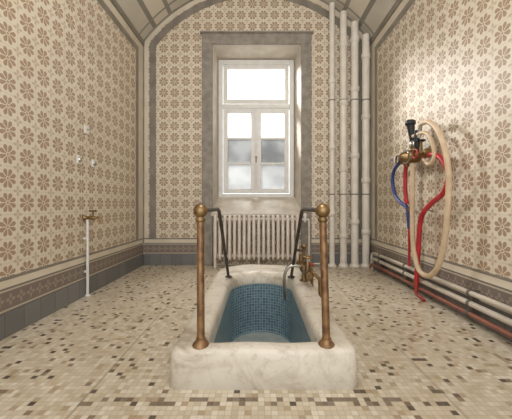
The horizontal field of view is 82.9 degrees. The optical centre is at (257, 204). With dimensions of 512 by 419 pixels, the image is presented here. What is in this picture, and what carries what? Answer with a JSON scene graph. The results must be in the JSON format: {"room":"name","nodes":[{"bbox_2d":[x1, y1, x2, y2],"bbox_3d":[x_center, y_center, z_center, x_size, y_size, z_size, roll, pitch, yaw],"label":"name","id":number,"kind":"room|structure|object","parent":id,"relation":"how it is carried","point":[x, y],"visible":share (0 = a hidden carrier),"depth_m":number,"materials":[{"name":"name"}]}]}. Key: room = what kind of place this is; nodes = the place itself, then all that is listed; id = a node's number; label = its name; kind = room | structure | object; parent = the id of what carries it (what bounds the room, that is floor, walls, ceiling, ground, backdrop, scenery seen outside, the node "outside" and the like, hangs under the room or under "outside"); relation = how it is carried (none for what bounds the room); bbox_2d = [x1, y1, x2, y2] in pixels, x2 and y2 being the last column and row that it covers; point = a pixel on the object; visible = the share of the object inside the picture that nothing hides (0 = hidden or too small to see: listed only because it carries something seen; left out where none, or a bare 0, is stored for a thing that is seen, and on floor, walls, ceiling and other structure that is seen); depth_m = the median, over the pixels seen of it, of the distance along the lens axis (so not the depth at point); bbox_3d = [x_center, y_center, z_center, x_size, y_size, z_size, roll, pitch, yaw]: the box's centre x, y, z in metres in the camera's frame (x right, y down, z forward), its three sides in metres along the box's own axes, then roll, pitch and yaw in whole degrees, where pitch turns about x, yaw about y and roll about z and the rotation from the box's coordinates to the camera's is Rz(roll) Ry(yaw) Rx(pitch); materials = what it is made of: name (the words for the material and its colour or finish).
{"room":"bathhouse bathing room","nodes":[
{"label":"bathhouse bathing room","id":0,"kind":"room"},
{"bbox_2d":[0,0,135,278],"bbox_3d":[-2.220,-0.953,1.975,0.200,4.120,6.750,0,0,0],"label":"wall","id":1,"kind":"structure","parent":0,"point":[66,66],"depth_m":3.16,"materials":[{"name":"tile"}]},
{"bbox_2d":[0,243,143,340],"bbox_3d":[-2.114,0.902,1.974,0.032,0.410,6.749,0,0,0],"label":"baseboard","id":2,"kind":"structure","parent":1,"relation":"attached to","point":[24,304],"depth_m":3.02,"materials":[{"name":"grey tile"}]},
{"bbox_2d":[0,0,144,289],"bbox_3d":[-2.110,-1.158,1.974,0.040,3.710,6.749,0,0,0],"label":"trim","id":3,"kind":"structure","parent":1,"relation":"attached to","point":[112,8],"depth_m":4.79,"materials":[{"name":"beige tile"}]},
{"bbox_2d":[76,155,81,163],"bbox_3d":[-2.102,-0.533,3.420,0.035,0.100,0.090,0,0,0],"label":"power socket","id":4,"kind":"object","parent":1,"relation":"attached to","point":[78,158],"visible":1,"depth_m":3.40,"materials":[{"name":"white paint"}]},
{"bbox_2d":[84,125,91,134],"bbox_3d":[-2.081,-0.923,3.570,0.077,0.100,0.090,0,0,0],"label":"coat hook","id":5,"kind":"object","parent":1,"relation":"attached to","point":[86,128],"visible":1,"depth_m":3.56,"materials":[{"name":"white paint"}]},
{"bbox_2d":[91,159,96,167],"bbox_3d":[-2.102,-0.533,3.730,0.035,0.100,0.090,0,0,0],"label":"power socket","id":6,"kind":"object","parent":1,"relation":"attached to","point":[93,162],"visible":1,"depth_m":3.71,"materials":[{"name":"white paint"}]},
{"bbox_2d":[149,0,361,264],"bbox_3d":[-0.025,-1.483,5.350,4.190,5.180,0.001,0,0,0],"label":"wall","id":7,"kind":"structure","parent":0,"point":[179,52],"depth_m":5.35,"materials":[{"name":"tile"}]},
{"bbox_2d":[144,238,361,264],"bbox_3d":[-0.025,0.857,5.344,4.144,0.500,0.032,0,0,0],"label":"baseboard","id":8,"kind":"structure","parent":7,"relation":"attached to","point":[157,251],"depth_m":5.34,"materials":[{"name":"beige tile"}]},
{"bbox_2d":[144,0,362,237],"bbox_3d":[-0.025,-1.688,5.352,4.190,4.770,0.016,0,0,0],"label":"trim","id":9,"kind":"structure","parent":7,"relation":"attached to","point":[146,47],"depth_m":5.34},
{"bbox_2d":[143,0,364,242],"bbox_3d":[-0.025,-1.688,5.345,4.190,4.770,0.030,0,0,0],"label":"trim","id":10,"kind":"structure","parent":7,"relation":"attached to","point":[189,1],"depth_m":5.33,"materials":[{"name":"beige tile"}]},
{"bbox_2d":[149,0,361,237],"bbox_3d":[-0.025,-1.628,5.351,3.950,4.650,0.018,0,0,0],"label":"trim","id":11,"kind":"structure","parent":7,"relation":"attached to","point":[152,45],"depth_m":5.34,"materials":[{"name":"beige tile"}]},
{"bbox_2d":[200,31,312,264],"bbox_3d":[-0.025,-1.036,5.320,2.070,4.285,0.080,0,0,0],"label":"trim","id":12,"kind":"structure","parent":7,"relation":"attached to","point":[209,38],"depth_m":5.30,"materials":[{"name":"stone"}]},
{"bbox_2d":[213,45,300,209],"bbox_3d":[-0.020,-1.393,5.615,1.620,3.120,0.530,0,0,0],"label":"window frame","id":13,"kind":"structure","parent":7,"relation":"in","point":[220,52],"depth_m":5.56,"materials":[{"name":"white paint"}]},
{"bbox_2d":[211,197,299,215],"bbox_3d":[-0.020,0.023,5.510,1.660,0.357,0.520,0,0,0],"label":"window sill","id":14,"kind":"structure","parent":13,"relation":"attached to","point":[251,206],"depth_m":5.47,"materials":[{"name":"beige stone"}]},
{"bbox_2d":[218,60,293,196],"bbox_3d":[-0.037,-1.518,5.762,1.505,2.750,0.176,0,0,0],"label":"window","id":15,"kind":"structure","parent":13,"relation":"attached to","point":[270,154],"depth_m":5.77,"materials":[{"name":"white paint"}]},
{"bbox_2d":[328,2,369,266],"bbox_3d":[1.654,-1.268,5.252,0.784,4.751,0.194,0,0,0],"label":"vertical pipes","id":16,"kind":"object","parent":7,"relation":"attached to","point":[354,39],"visible":1,"depth_m":5.20,"materials":[{"name":"white metal"}]},
{"bbox_2d":[0,265,511,418],"bbox_3d":[-0.025,1.107,1.975,4.190,0.001,6.750,0,0,0],"label":"floor","id":17,"kind":"structure","parent":0,"point":[106,353],"depth_m":2.05,"materials":[{"name":"tile"}]},
{"bbox_2d":[82,210,102,296],"bbox_3d":[-2.002,0.583,3.530,0.234,1.048,0.146,0,0,0],"label":"water tap","id":18,"kind":"object","parent":17,"relation":"on","point":[84,217],"visible":1,"depth_m":3.52,"materials":[{"name":"white paint"}]},
{"bbox_2d":[170,264,356,389],"bbox_3d":[0.035,1.262,3.040,1.165,0.789,2.613,0,0,0],"label":"bathtub","id":19,"kind":"object","parent":17,"relation":"on","point":[258,339],"visible":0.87,"depth_m":1.87,"materials":[{"name":"stone"}]},
{"bbox_2d":[192,203,231,349],"bbox_3d":[-0.358,0.443,2.669,0.104,0.906,1.812,0,0,0],"label":"handrail","id":20,"kind":"object","parent":19,"relation":"on","point":[200,210],"visible":0.99,"depth_m":1.79,"materials":[{"name":"orange metal"}]},
{"bbox_2d":[283,244,320,299],"bbox_3d":[0.494,0.777,3.340,0.414,0.660,0.700,0,0,0],"label":"mixer tap","id":21,"kind":"object","parent":19,"relation":"on","point":[306,269],"visible":0.94,"depth_m":3.31,"materials":[{"name":"gold metal"}]},
{"bbox_2d":[288,203,334,348],"bbox_3d":[0.420,0.443,2.669,0.120,0.906,1.812,0,0,0],"label":"handrail","id":22,"kind":"object","parent":19,"relation":"on","point":[322,210],"visible":1,"depth_m":1.80,"materials":[{"name":"orange metal"}]},
{"bbox_2d":[213,213,319,267],"bbox_3d":[0.156,0.628,5.170,1.887,0.961,0.174,0,0,0],"label":"radiator","id":23,"kind":"object","parent":17,"relation":"on","point":[217,241],"visible":0.91,"depth_m":5.09,"materials":[{"name":"metal"}]},
{"bbox_2d":[116,0,395,39],"bbox_3d":[-0.025,-3.543,1.975,4.190,1.060,6.750,0,0,0],"label":"ceiling","id":24,"kind":"structure","parent":0,"point":[144,15],"depth_m":4.99,"materials":[{"name":"beige paint"}]},
{"bbox_2d":[377,0,511,278],"bbox_3d":[2.170,-0.953,1.975,0.200,4.120,6.750,0,0,0],"label":"wall","id":25,"kind":"structure","parent":0,"point":[448,63],"depth_m":3.04,"materials":[{"name":"tile"}]},
{"bbox_2d":[391,119,451,301],"bbox_3d":[1.905,0.029,3.525,0.329,2.154,1.359,0,0,0],"label":"shower mixer","id":26,"kind":"object","parent":25,"relation":"attached to","point":[408,158],"visible":1,"depth_m":3.42,"materials":[{"name":"beige rubber"}]},
{"bbox_2d":[369,252,511,338],"bbox_3d":[1.994,0.950,1.824,0.132,0.314,6.448,0,0,0],"label":"pipes","id":27,"kind":"object","parent":25,"relation":"attached to","point":[474,296],"visible":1,"depth_m":2.83,"materials":[{"name":"metal"}]},
{"bbox_2d":[370,0,511,290],"bbox_3d":[2.060,-1.158,1.974,0.040,3.710,6.749,0,0,0],"label":"trim","id":28,"kind":"structure","parent":25,"relation":"attached to","point":[400,7],"depth_m":4.87,"materials":[{"name":"beige tile"}]},
{"bbox_2d":[370,243,511,341],"bbox_3d":[2.064,0.902,1.974,0.032,0.410,6.749,0,0,0],"label":"baseboard","id":29,"kind":"structure","parent":25,"relation":"attached to","point":[500,294],"depth_m":2.98,"materials":[{"name":"tile"}]}
]}

